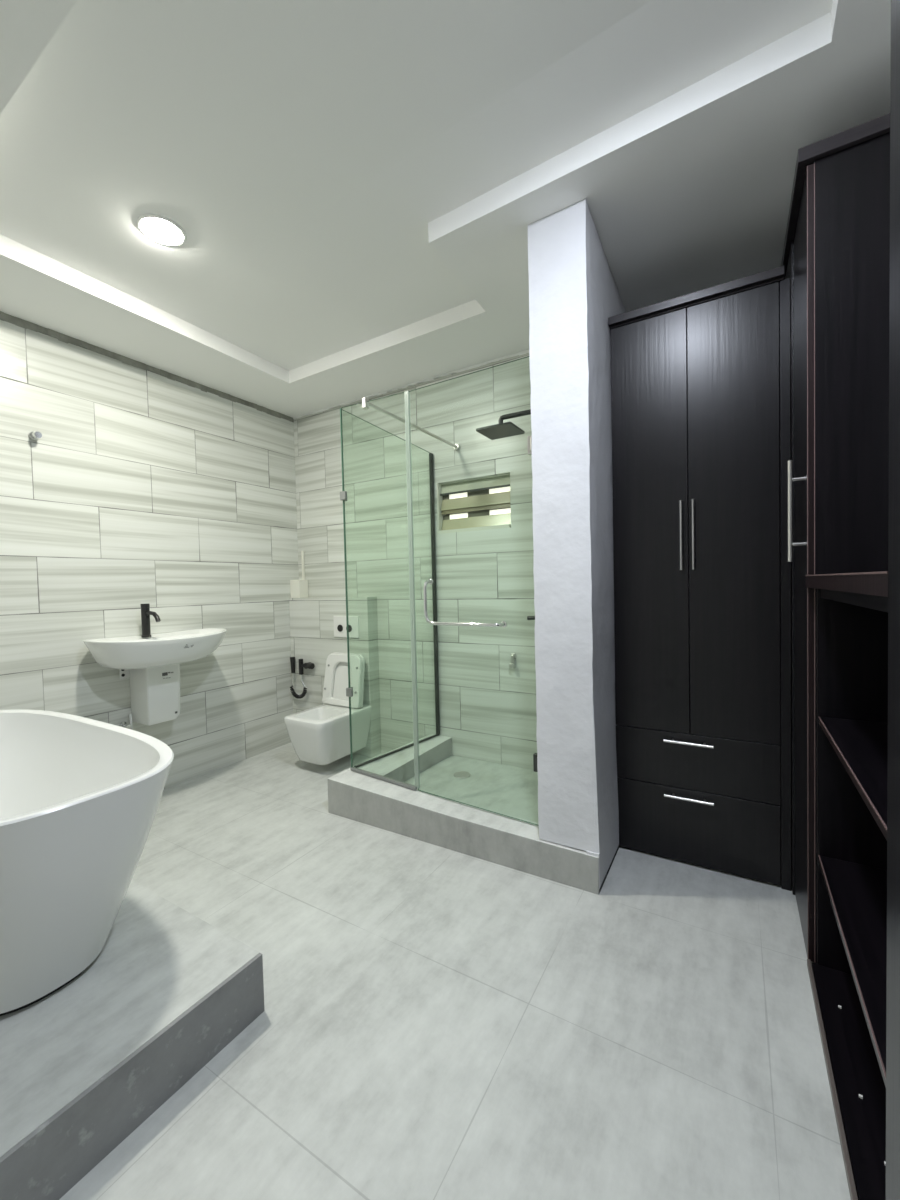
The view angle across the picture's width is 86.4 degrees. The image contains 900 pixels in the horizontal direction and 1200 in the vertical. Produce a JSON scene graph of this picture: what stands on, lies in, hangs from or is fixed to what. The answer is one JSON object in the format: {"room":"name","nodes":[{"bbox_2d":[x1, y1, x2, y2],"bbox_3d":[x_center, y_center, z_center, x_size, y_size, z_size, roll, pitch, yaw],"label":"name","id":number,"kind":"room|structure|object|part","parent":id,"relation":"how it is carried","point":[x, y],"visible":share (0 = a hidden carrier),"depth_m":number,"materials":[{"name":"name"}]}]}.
{"room":"bathroom","nodes":[
{"label":"bathroom","id":0,"kind":"room"},
{"bbox_2d":[0,320,298,788],"bbox_3d":[-2.258,-0.086,2.551,0.150,2.665,3.910,0,2,31],"label":"wall","id":1,"kind":"structure","parent":0,"point":[138,486],"depth_m":2.97,"materials":[{"name":"tile"}]},
{"bbox_2d":[29,431,41,439],"bbox_3d":[-2.166,-0.863,2.508,0.058,0.044,0.044,0,2,31],"label":"robe hook","id":2,"kind":"object","parent":1,"relation":"attached to","point":[33,435],"visible":1,"depth_m":2.50,"materials":[{"name":"silver metal"}]},
{"bbox_3d":[-2.163,-0.860,2.506,0.050,0.038,0.038,0,2,31],"label":"knob","id":3,"kind":"part","parent":2,"relation":"part of","materials":[{"name":"silver metal"}]},
{"bbox_2d":[118,714,131,728],"bbox_3d":[-1.935,0.738,2.869,0.071,0.098,0.068,0,2,31],"label":"valve","id":4,"kind":"object","parent":1,"relation":"attached to","point":[122,724],"visible":0.62,"depth_m":2.87,"materials":[{"name":"silver metal"}]},
{"bbox_3d":[-1.916,0.759,2.852,0.022,0.041,0.042,0,2,31],"label":"knob","id":5,"kind":"part","parent":4,"relation":"part of","materials":[{"name":"silver metal"}]},
{"bbox_2d":[0,311,293,422],"bbox_3d":[-2.308,-1.499,2.424,0.107,0.182,3.750,0,2,31],"label":"trim","id":6,"kind":"structure","parent":1,"relation":"attached to","point":[16,321],"depth_m":2.91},
{"bbox_2d":[83,604,226,724],"bbox_3d":[-1.704,0.384,2.880,0.458,0.729,0.756,0,2,31],"label":"washbasin","id":7,"kind":"object","parent":1,"relation":"attached to","point":[151,662],"visible":1,"depth_m":2.84,"materials":[{"name":"white ceramic"}]},
{"bbox_2d":[140,604,160,637],"bbox_3d":[-1.797,0.123,2.877,0.160,0.203,0.052,0,2,31],"label":"tap","id":8,"kind":"object","parent":7,"relation":"on","point":[145,608],"depth_m":2.89,"materials":[{"name":"black metal"}]},
{"bbox_3d":[-1.706,0.293,2.877,0.458,0.176,0.756,0,2,31],"label":"bowl","id":9,"kind":"part","parent":7,"relation":"part of","materials":[{"name":"white ceramic"}]},
{"bbox_2d":[289,597,380,757],"bbox_3d":[-0.928,0.577,3.815,0.837,1.196,0.111,0,2,31],"label":"wall","id":10,"kind":"structure","parent":0,"point":[312,638],"depth_m":3.75,"materials":[{"name":"tile"}]},
{"bbox_2d":[290,551,307,597],"bbox_3d":[-1.255,-0.213,3.981,0.110,0.389,0.096,0,2,31],"label":"toilet brush","id":11,"kind":"object","parent":10,"relation":"on","point":[298,588],"visible":1,"depth_m":3.96,"materials":[{"name":"white plastic"}]},
{"bbox_2d":[290,657,314,698],"bbox_3d":[-1.194,0.631,3.874,0.259,0.334,0.061,0,2,31],"label":"bidet sprayer","id":12,"kind":"object","parent":10,"relation":"attached to","point":[308,665],"visible":1,"depth_m":3.86,"materials":[{"name":"black metal"}]},
{"bbox_3d":[-1.103,0.525,3.808,0.035,0.048,0.048,0,2,31],"label":"valve knob","id":13,"kind":"part","parent":12,"relation":"part of","materials":[{"name":"black metal"}]},
{"bbox_2d":[284,652,371,764],"bbox_3d":[-0.871,0.761,3.422,0.378,0.710,0.518,0,2,31],"label":"toilet","id":14,"kind":"object","parent":10,"relation":"attached to","point":[319,735],"visible":0.96,"depth_m":3.44,"materials":[{"name":"white ceramic"}]},
{"bbox_3d":[-0.867,0.955,3.428,0.378,0.322,0.518,0,2,31],"label":"bowl","id":15,"kind":"part","parent":14,"relation":"part of","materials":[{"name":"white ceramic"}]},
{"bbox_3d":[-0.798,0.592,3.554,0.364,0.373,0.082,0,2,31],"label":"seat","id":16,"kind":"part","parent":14,"relation":"part of","materials":[{"name":"white plastic"}]},
{"bbox_3d":[-0.781,0.590,3.581,0.360,0.382,0.087,0,2,31],"label":"lid","id":17,"kind":"part","parent":14,"relation":"part of","materials":[{"name":"white plastic"}]},
{"bbox_2d":[333,616,358,637],"bbox_3d":[-0.792,0.203,3.643,0.252,0.163,0.018,0,2,31],"label":"flush plate","id":18,"kind":"object","parent":10,"relation":"attached to","point":[340,626],"visible":0.86,"depth_m":3.64,"materials":[{"name":"white plastic"}]},
{"bbox_2d":[294,353,536,769],"bbox_3d":[0.525,-0.182,3.076,4.100,2.690,0.160,0,2,31],"label":"wall","id":19,"kind":"structure","parent":0,"point":[487,706],"depth_m":3.35,"materials":[{"name":"tile"}]},
{"bbox_2d":[293,349,528,418],"bbox_3d":[-0.243,-1.588,3.430,2.430,0.145,0.107,0,2,31],"label":"trim","id":20,"kind":"structure","parent":19,"relation":"attached to","point":[524,351],"depth_m":3.31,"materials":[{"name":"white paint"}]},
{"bbox_2d":[436,473,510,533],"bbox_3d":[0.178,-0.637,3.238,0.551,0.350,0.120,0,2,31],"label":"window","id":21,"kind":"structure","parent":19,"relation":"in","point":[483,503],"depth_m":3.22,"materials":[{"name":"white paint"}]},
{"bbox_3d":[0.166,-0.773,3.220,0.527,0.065,0.026,0,2,31],"label":"louvre blade","id":22,"kind":"part","parent":21,"relation":"part of","materials":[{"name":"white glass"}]},
{"bbox_3d":[0.169,-0.664,3.223,0.527,0.076,0.026,0,2,31],"label":"louvre blade","id":23,"kind":"part","parent":21,"relation":"part of","materials":[{"name":"beige glass"}]},
{"bbox_3d":[0.172,-0.523,3.227,0.527,0.078,0.026,0,2,31],"label":"louvre blade","id":24,"kind":"part","parent":21,"relation":"part of","materials":[{"name":"beige glass"}]},
{"bbox_2d":[509,653,515,668],"bbox_3d":[0.398,0.389,3.055,0.032,0.095,0.050,0,2,31],"label":"wall hook","id":25,"kind":"object","parent":19,"relation":"attached to","point":[513,655],"visible":1,"depth_m":3.05,"materials":[{"name":"silver metal"}]},
{"bbox_2d":[0,0,890,417],"bbox_3d":[-0.534,-1.576,1.454,3.951,0.228,3.901,0,2,31],"label":"ceiling","id":26,"kind":"structure","parent":0,"point":[354,188],"depth_m":1.74,"materials":[{"name":"white paint"}]},
{"bbox_2d":[136,214,186,246],"bbox_3d":[-1.241,-1.585,2.065,0.188,0.015,0.188,0,2,31],"label":"recessed light","id":27,"kind":"object","parent":26,"relation":"in","point":[162,229],"visible":1,"depth_m":2.05,"materials":[{"name":"white plastic"}]},
{"bbox_2d":[141,218,181,243],"bbox_3d":[-1.241,-1.583,2.065,0.154,0.010,0.154,0,2,31],"label":"diffuser","id":28,"kind":"object","parent":27,"relation":"attached to","point":[163,230],"depth_m":2.05,"materials":[{"name":"white"}]},
{"bbox_2d":[59,742,850,1199],"bbox_3d":[-0.376,1.288,1.693,4.250,0.120,4.550,0,2,31],"label":"floor","id":29,"kind":"structure","parent":0,"point":[436,1022],"depth_m":1.36,"materials":[{"name":"tile"}]},
{"bbox_2d":[0,880,264,1199],"bbox_3d":[-1.861,1.193,1.159,1.940,0.176,1.820,0,2,31],"label":"platform","id":30,"kind":"object","parent":29,"relation":"on","point":[84,1065],"visible":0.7,"depth_m":1.21,"materials":[{"name":"tile"}]},
{"bbox_2d":[0,709,173,1015],"bbox_3d":[-1.573,0.794,1.631,1.548,0.577,0.732,0,2,31],"label":"bathtub","id":31,"kind":"object","parent":30,"relation":"on","point":[80,797],"visible":1,"depth_m":1.31,"materials":[{"name":"white ceramic"}]},
{"bbox_2d":[327,734,606,893],"bbox_3d":[0.186,1.076,2.714,1.504,0.214,0.904,0,2,31],"label":"shower tray","id":32,"kind":"object","parent":29,"relation":"on","point":[511,791],"visible":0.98,"depth_m":2.51,"materials":[{"name":"tile"}]},
{"bbox_2d":[340,356,538,825],"bbox_3d":[0.072,-0.058,2.763,1.218,2.153,0.846,0,2,31],"label":"shower enclosure","id":33,"kind":"object","parent":32,"relation":"on","point":[365,401],"visible":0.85,"depth_m":2.77,"materials":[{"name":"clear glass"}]},
{"bbox_3d":[-0.402,-0.047,2.664,0.474,2.120,0.008,0,2,33],"label":"panel","id":34,"kind":"part","parent":33,"relation":"part of","materials":[{"name":"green glass"}]},
{"bbox_3d":[-0.352,-0.069,3.072,0.008,2.095,0.741,0,2,42],"label":"panel","id":35,"kind":"part","parent":33,"relation":"part of","materials":[{"name":"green glass"}]},
{"bbox_3d":[0.061,0.010,2.327,0.431,0.229,0.065,0,2,33],"label":"handle","id":36,"kind":"part","parent":33,"relation":"part of","materials":[{"name":"silver metal"}]},
{"bbox_3d":[0.103,-0.028,2.336,0.707,2.117,0.008,0,2,33],"label":"door","id":37,"kind":"part","parent":33,"relation":"part of","materials":[{"name":"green glass"}]},
{"bbox_2d":[608,265,790,890],"bbox_3d":[1.179,-0.065,2.279,0.683,2.474,0.545,0,2,31],"label":"wardrobe","id":38,"kind":"object","parent":29,"relation":"on","point":[700,380],"visible":0.98,"depth_m":2.05,"materials":[{"name":"black wood"}]},
{"bbox_3d":[0.902,-0.331,2.168,0.314,1.842,0.020,0,2,31],"label":"door","id":39,"kind":"part","parent":38,"relation":"part of","materials":[{"name":"black wood"}]},
{"bbox_3d":[1.002,-0.280,2.078,0.012,0.300,0.036,0,2,31],"label":"handle","id":40,"kind":"part","parent":38,"relation":"part of","materials":[{"name":"silver metal"}]},
{"bbox_3d":[1.041,0.625,2.096,0.195,0.012,0.036,0,2,31],"label":"handle","id":41,"kind":"part","parent":38,"relation":"part of","materials":[{"name":"silver metal"}]},
{"bbox_3d":[1.047,0.872,2.103,0.195,0.012,0.036,0,2,31],"label":"handle","id":42,"kind":"part","parent":38,"relation":"part of","materials":[{"name":"silver metal"}]},
{"bbox_3d":[1.042,-0.280,2.054,0.012,0.300,0.036,0,2,31],"label":"handle","id":43,"kind":"part","parent":38,"relation":"part of","materials":[{"name":"silver metal"}]},
{"bbox_3d":[1.143,-1.280,2.250,0.663,0.042,0.537,0,2,31],"label":"cornice","id":44,"kind":"part","parent":38,"relation":"part of","materials":[{"name":"black wood"}]},
{"bbox_3d":[1.068,0.714,2.116,0.643,0.244,0.020,0,2,31],"label":"drawer","id":45,"kind":"part","parent":38,"relation":"part of","materials":[{"name":"black wood"}]},
{"bbox_3d":[1.075,1.004,2.126,0.643,0.328,0.020,0,2,31],"label":"drawer","id":46,"kind":"part","parent":38,"relation":"part of","materials":[{"name":"black wood"}]},
{"bbox_3d":[1.179,-0.333,2.003,0.326,1.842,0.020,0,2,31],"label":"door","id":47,"kind":"part","parent":38,"relation":"part of","materials":[{"name":"black wood"}]},
{"bbox_2d":[781,113,889,963],"bbox_3d":[1.601,-0.124,1.792,0.619,2.602,0.945,0,2,31],"label":"tall cabinet","id":48,"kind":"object","parent":29,"relation":"on","point":[836,255],"visible":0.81,"depth_m":1.49,"materials":[{"name":"black wood"}]},
{"bbox_3d":[1.144,-0.294,1.583,0.048,0.333,0.015,0,2,31],"label":"handle","id":49,"kind":"part","parent":48,"relation":"part of","materials":[{"name":"silver metal"}]},
{"bbox_3d":[1.253,-0.093,1.701,0.018,2.538,0.394,0,2,31],"label":"door","id":50,"kind":"part","parent":48,"relation":"part of","materials":[{"name":"black wood"}]},
{"bbox_3d":[1.581,-1.403,1.746,0.595,0.042,0.945,0,2,31],"label":"cornice","id":51,"kind":"part","parent":48,"relation":"part of","materials":[{"name":"black wood"}]},
{"bbox_2d":[805,571,887,1199],"bbox_3d":[1.156,0.575,0.996,0.577,1.276,0.961,0,2,31],"label":"shelf unit","id":52,"kind":"object","parent":29,"relation":"on","point":[850,970],"visible":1,"depth_m":1.36,"materials":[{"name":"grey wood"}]},
{"bbox_3d":[1.409,0.577,1.393,0.548,1.234,0.020,0,2,31],"label":"panel","id":53,"kind":"part","parent":52,"relation":"part of","materials":[{"name":"black wood"}]},
{"bbox_3d":[1.172,0.843,0.998,0.531,0.024,0.921,0,2,31],"label":"shelf","id":54,"kind":"part","parent":52,"relation":"part of","materials":[{"name":"black wood"}]},
{"bbox_3d":[1.161,0.397,0.984,0.531,0.024,0.921,0,2,31],"label":"shelf","id":55,"kind":"part","parent":52,"relation":"part of","materials":[{"name":"black wood"}]},
{"bbox_2d":[886,0,899,1199],"bbox_3d":[0.718,-0.056,0.283,0.595,2.602,0.689,0,2,31],"label":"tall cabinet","id":56,"kind":"object","parent":29,"relation":"on","point":[893,761],"visible":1,"depth_m":0.68,"materials":[{"name":"black wood"}]},
{"bbox_2d":[527,198,625,850],"bbox_3d":[0.687,-0.219,2.364,0.246,2.800,0.893,0,2,31],"label":"wall","id":57,"kind":"structure","parent":0,"point":[573,290],"depth_m":1.99,"materials":[{"name":"paint"}]},
{"bbox_2d":[476,409,530,439],"bbox_3d":[0.381,-0.965,2.537,0.453,0.106,0.204,0,2,31],"label":"shower","id":58,"kind":"object","parent":57,"relation":"attached to","point":[507,429],"visible":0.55,"depth_m":2.57,"materials":[{"name":"black metal"}]},
{"bbox_3d":[0.275,-0.918,2.602,0.204,0.014,0.204,0,2,31],"label":"spray plate","id":59,"kind":"part","parent":58,"relation":"part of","materials":[{"name":"black metal"}]},
{"bbox_3d":[0.421,-0.970,2.520,0.363,0.067,0.026,0,2,31],"label":"arm","id":60,"kind":"part","parent":58,"relation":"part of","materials":[{"name":"black metal"}]},
{"bbox_2d":[527,616,534,619],"bbox_3d":[0.500,0.082,2.486,0.206,0.100,0.100,0,2,31],"label":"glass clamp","id":61,"kind":"object","parent":57,"relation":"attached to","point":[528,617],"visible":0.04,"depth_m":2.52,"materials":[{"name":"black metal"}]},
{"bbox_2d":[584,661,618,888],"bbox_3d":[0.673,0.704,2.111,0.050,0.928,0.384,0,2,31],"label":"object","id":62,"kind":"structure","parent":57,"relation":"attached to","point":[602,839],"depth_m":2.06,"materials":[{"name":"paint"}]},
{"bbox_2d":[600,846,618,890],"bbox_3d":[0.694,1.178,2.125,0.028,0.022,0.374,0,2,31],"label":"trim","id":63,"kind":"structure","parent":57,"relation":"attached to","point":[618,846],"depth_m":2.15,"materials":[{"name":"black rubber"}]}
]}

